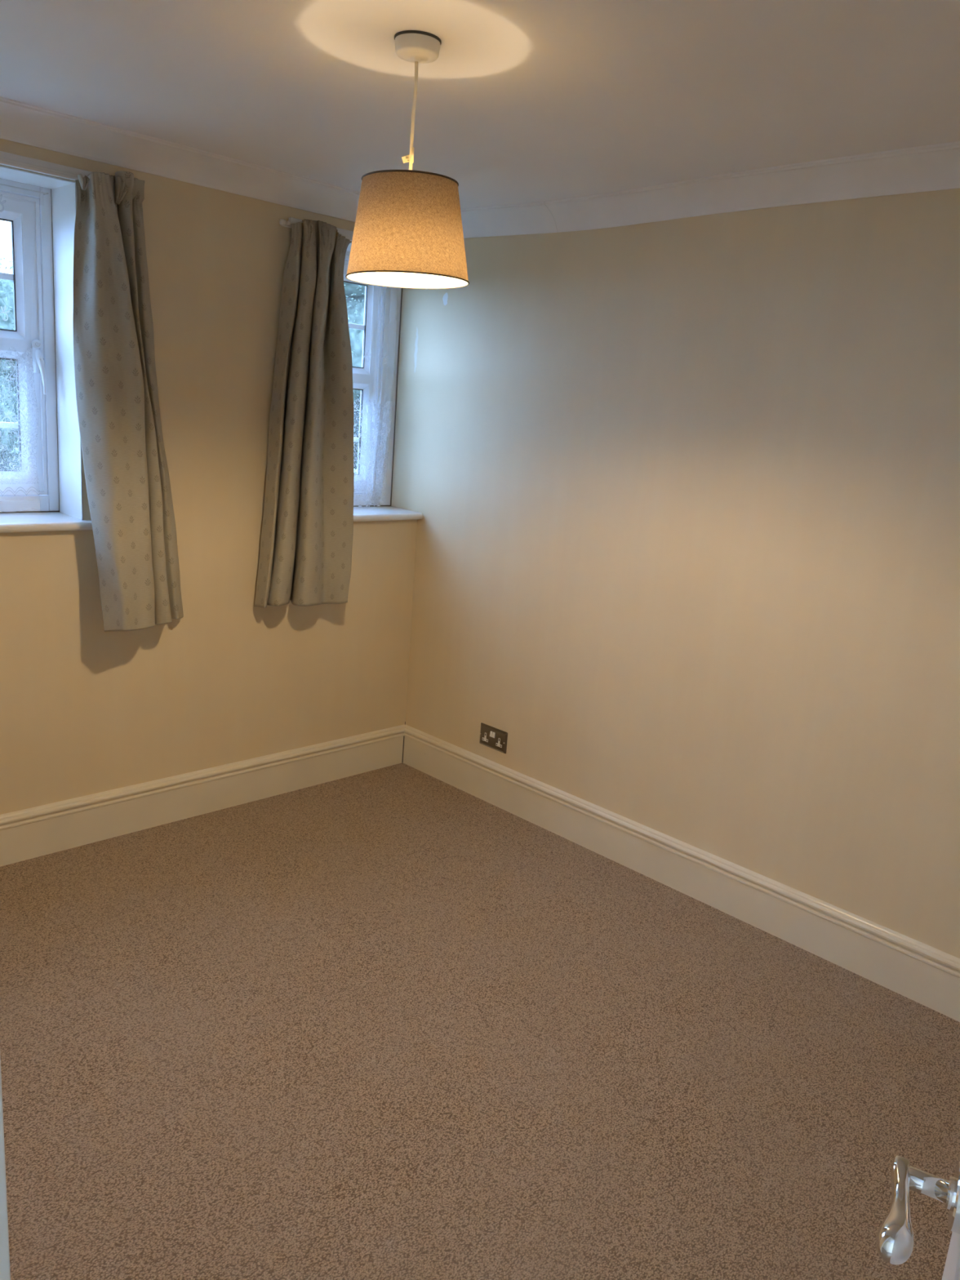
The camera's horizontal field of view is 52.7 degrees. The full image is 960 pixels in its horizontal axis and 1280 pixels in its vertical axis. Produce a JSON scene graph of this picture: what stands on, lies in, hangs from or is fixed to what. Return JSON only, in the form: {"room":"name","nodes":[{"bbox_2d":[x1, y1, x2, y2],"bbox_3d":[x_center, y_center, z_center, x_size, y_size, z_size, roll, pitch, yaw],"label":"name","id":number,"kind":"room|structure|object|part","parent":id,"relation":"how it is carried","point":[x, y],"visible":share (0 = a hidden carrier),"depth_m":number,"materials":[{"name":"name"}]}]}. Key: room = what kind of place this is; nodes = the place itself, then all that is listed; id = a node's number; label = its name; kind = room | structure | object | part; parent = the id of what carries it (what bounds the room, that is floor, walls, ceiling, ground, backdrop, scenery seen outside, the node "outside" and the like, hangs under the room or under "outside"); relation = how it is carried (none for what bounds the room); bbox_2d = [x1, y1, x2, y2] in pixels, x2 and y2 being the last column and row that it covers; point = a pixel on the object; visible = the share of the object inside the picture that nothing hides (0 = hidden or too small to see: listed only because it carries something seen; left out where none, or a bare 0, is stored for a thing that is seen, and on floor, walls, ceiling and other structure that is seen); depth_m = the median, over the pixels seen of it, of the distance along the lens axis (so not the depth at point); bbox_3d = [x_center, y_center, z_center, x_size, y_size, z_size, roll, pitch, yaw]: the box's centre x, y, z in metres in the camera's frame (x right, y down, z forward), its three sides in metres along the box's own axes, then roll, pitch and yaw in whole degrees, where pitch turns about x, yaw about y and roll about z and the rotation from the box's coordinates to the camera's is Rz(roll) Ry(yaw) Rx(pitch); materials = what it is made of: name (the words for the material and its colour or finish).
{"room":"empty bedroom","nodes":[
{"label":"empty bedroom","id":0,"kind":"room"},
{"bbox_2d":[0,138,417,814],"bbox_3d":[-1.238,-0.454,3.124,2.540,2.480,0.245,-9,19,-44],"label":"wall","id":1,"kind":"structure","parent":0,"point":[86,709],"depth_m":3.22,"materials":[{"name":"beige paint"}]},
{"bbox_2d":[0,151,93,533],"bbox_3d":[-1.567,-0.815,2.642,1.160,1.027,0.278,-9,19,-44],"label":"window","id":2,"kind":"structure","parent":1,"relation":"in","point":[29,213],"depth_m":2.93,"materials":[{"name":"white plastic"}]},
{"bbox_2d":[0,183,48,495],"bbox_3d":[-1.638,-0.820,2.642,0.921,0.952,0.035,-9,19,-44],"label":"curtain","id":3,"kind":"object","parent":2,"relation":"hanging from","point":[28,366],"visible":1,"depth_m":2.93,"materials":[{"name":"fabric"}]},
{"bbox_3d":[-1.682,-0.830,2.673,0.985,0.962,0.068,-9,19,-44],"label":"frame","id":4,"kind":"part","parent":2,"relation":"part of","materials":[{"name":"white plastic"}]},
{"bbox_3d":[-1.354,-0.865,2.956,0.026,0.098,0.025,-9,19,-44],"label":"handle","id":5,"kind":"part","parent":2,"relation":"part of","materials":[{"name":"white plastic"}]},
{"bbox_3d":[-1.339,-0.817,2.954,0.022,0.131,0.036,-9,19,-44],"label":"handle lever","id":6,"kind":"part","parent":2,"relation":"part of","materials":[{"name":"white plastic"}]},
{"bbox_3d":[-1.450,-1.259,2.451,1.160,0.060,0.030,-9,19,-44],"label":"curtain rail","id":7,"kind":"part","parent":2,"relation":"part of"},
{"bbox_3d":[-1.621,-0.318,2.693,1.036,0.032,0.210,-9,19,-44],"label":"sill","id":8,"kind":"part","parent":2,"relation":"part of","materials":[{"name":"white paint"}]},
{"bbox_2d":[72,171,183,631],"bbox_3d":[-1.037,-0.693,2.949,0.173,1.336,0.372,11,15,26],"label":"curtain","id":9,"kind":"object","parent":2,"relation":"hanging from","point":[128,485],"visible":1,"depth_m":2.85,"materials":[{"name":"grey fabric"}]},
{"bbox_2d":[0,96,359,222],"bbox_3d":[-0.997,-1.425,2.825,2.400,0.090,0.084,-9,19,-44],"label":"coving","id":10,"kind":"structure","parent":1,"relation":"attached to","point":[21,122],"depth_m":2.89,"materials":[{"name":"white paint"}]},
{"bbox_2d":[0,721,405,866],"bbox_3d":[-1.170,0.569,3.317,2.400,0.176,0.024,-9,19,-44],"label":"baseboard","id":11,"kind":"structure","parent":1,"relation":"attached to","point":[35,832],"depth_m":3.43,"materials":[{"name":"white wood"}]},
{"bbox_2d":[279,217,422,523],"bbox_3d":[-0.535,-0.973,3.644,0.704,1.027,0.287,-9,19,-44],"label":"window","id":12,"kind":"structure","parent":1,"relation":"in","point":[374,376],"depth_m":3.86,"materials":[{"name":"white plastic"}]},
{"bbox_2d":[253,218,354,607],"bbox_3d":[-0.594,-0.766,3.383,0.356,1.320,0.161,-9,19,-44],"label":"curtain","id":13,"kind":"object","parent":12,"relation":"hanging from","point":[310,473],"visible":1,"depth_m":3.37,"materials":[{"name":"grey fabric"}]},
{"bbox_3d":[-0.419,-1.429,3.444,0.692,0.034,0.047,-9,19,-44],"label":"curtain rail","id":14,"kind":"part","parent":12,"relation":"part of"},
{"bbox_3d":[-0.531,-0.487,3.758,0.642,0.032,0.210,-9,19,-44],"label":"sill","id":15,"kind":"part","parent":12,"relation":"part of","materials":[{"name":"white paint"}]},
{"bbox_2d":[345,254,397,506],"bbox_3d":[-0.539,-0.986,3.709,0.584,0.957,0.048,-9,19,-44],"label":"curtain","id":16,"kind":"object","parent":12,"relation":"hanging from","point":[385,415],"visible":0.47,"depth_m":3.89,"materials":[{"name":"fabric"}]},
{"bbox_3d":[-0.582,-1.000,3.748,0.620,0.962,0.068,-9,19,-44],"label":"frame","id":17,"kind":"part","parent":12,"relation":"part of","materials":[{"name":"white plastic"}]},
{"bbox_2d":[0,762,959,1279],"bbox_3d":[-0.323,1.217,1.489,3.920,0.120,4.020,-9,19,-44],"label":"floor","id":18,"kind":"structure","parent":0,"point":[394,1022],"depth_m":2.27,"materials":[{"name":"brown carpet"}]},
{"bbox_2d":[0,0,959,208],"bbox_3d":[0.108,-1.146,1.644,2.552,0.120,3.381,-9,19,-44],"label":"ceiling","id":19,"kind":"structure","parent":0,"point":[521,101],"depth_m":2.12,"materials":[{"name":"white paint"}]},
{"bbox_2d":[345,30,469,288],"bbox_3d":[-0.133,-0.961,1.958,0.256,0.454,0.256,-9,19,-44],"label":"pendant lamp","id":20,"kind":"object","parent":19,"relation":"hanging from","point":[408,230],"visible":1,"depth_m":1.90,"materials":[{"name":"beige fabric"}]},
{"bbox_3d":[-0.136,-1.010,1.946,0.010,0.278,0.008,-9,19,-44],"label":"flex cord","id":21,"kind":"part","parent":20,"relation":"part of","materials":[{"name":"white plastic"}]},
{"bbox_2d":[391,188,959,958],"bbox_3d":[0.974,-0.216,2.828,0.140,2.480,3.845,-9,19,-44],"label":"wall","id":22,"kind":"structure","parent":0,"point":[686,491],"depth_m":2.96,"materials":[{"name":"beige paint"}]},
{"bbox_2d":[479,722,507,753],"bbox_3d":[0.049,0.382,3.760,0.011,0.086,0.146,-9,19,-44],"label":"wall socket","id":23,"kind":"object","parent":22,"relation":"attached to","point":[494,738],"visible":1,"depth_m":3.75,"materials":[{"name":"metal"}]},
{"bbox_2d":[403,724,959,1022],"bbox_3d":[0.838,0.800,3.010,0.024,0.164,3.349,-9,19,-44],"label":"baseboard","id":24,"kind":"structure","parent":22,"relation":"attached to","point":[927,975],"depth_m":3.09,"materials":[{"name":"white wood"}]},
{"bbox_2d":[460,141,959,238],"bbox_3d":[0.968,-1.196,2.518,0.084,0.104,3.350,-9,19,-44],"label":"coving","id":25,"kind":"structure","parent":22,"relation":"attached to","point":[933,167],"depth_m":2.75,"materials":[{"name":"white paint"}]},
{"bbox_3d":[-0.826,0.062,1.072,0.120,2.480,3.350,-9,19,-44],"label":"wall","id":26,"kind":"structure","parent":0,"visible":0},
{"bbox_2d":[0,1055,10,1279],"bbox_3d":[-0.155,0.356,0.436,0.146,2.060,0.908,-9,19,-44],"label":"door frame","id":27,"kind":"structure","parent":26,"relation":"attached to","point":[5,1272],"depth_m":0.78,"materials":[{"name":"white paint"}]},
{"bbox_2d":[875,1155,959,1279],"bbox_3d":[0.268,0.409,0.535,0.101,1.957,0.635,11,15,26],"label":"door","id":28,"kind":"structure","parent":26,"relation":"in","point":[895,1235],"depth_m":0.77,"materials":[{"name":"white paint"}]},
{"bbox_3d":[0.332,0.449,0.763,0.026,0.028,0.104,12,15,28],"label":"handle lever","id":29,"kind":"part","parent":28,"relation":"part of","materials":[{"name":"silver metal"}]},
{"bbox_3d":[0.388,0.449,0.781,0.010,0.053,0.053,11,15,26],"label":"rose plate","id":30,"kind":"part","parent":28,"relation":"part of","materials":[{"name":"silver metal"}]},
{"label":"outside","id":31,"kind":"structure","parent":0,"visible":0},
{"bbox_3d":[-18.090,-5.012,28.665,70.000,0.100,59.400,-9,19,-44],"label":"ground","id":32,"kind":"structure","parent":31,"visible":0},
{"bbox_2d":[0,251,19,470],"bbox_3d":[-5.585,-1.918,9.947,3.400,4.336,3.048,-9,19,-44],"label":"tree","id":33,"kind":"object","parent":32,"relation":"on","point":[6,286],"visible":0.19,"depth_m":9.65,"materials":[{"name":"green plant"}]},
{"bbox_2d":[343,282,365,472],"bbox_3d":[-1.419,-3.173,13.434,3.717,5.781,3.771,-6,17,-37],"label":"tree","id":34,"kind":"object","parent":32,"relation":"on","point":[354,294],"visible":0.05,"depth_m":12.11,"materials":[{"name":"green plant"}]}
]}

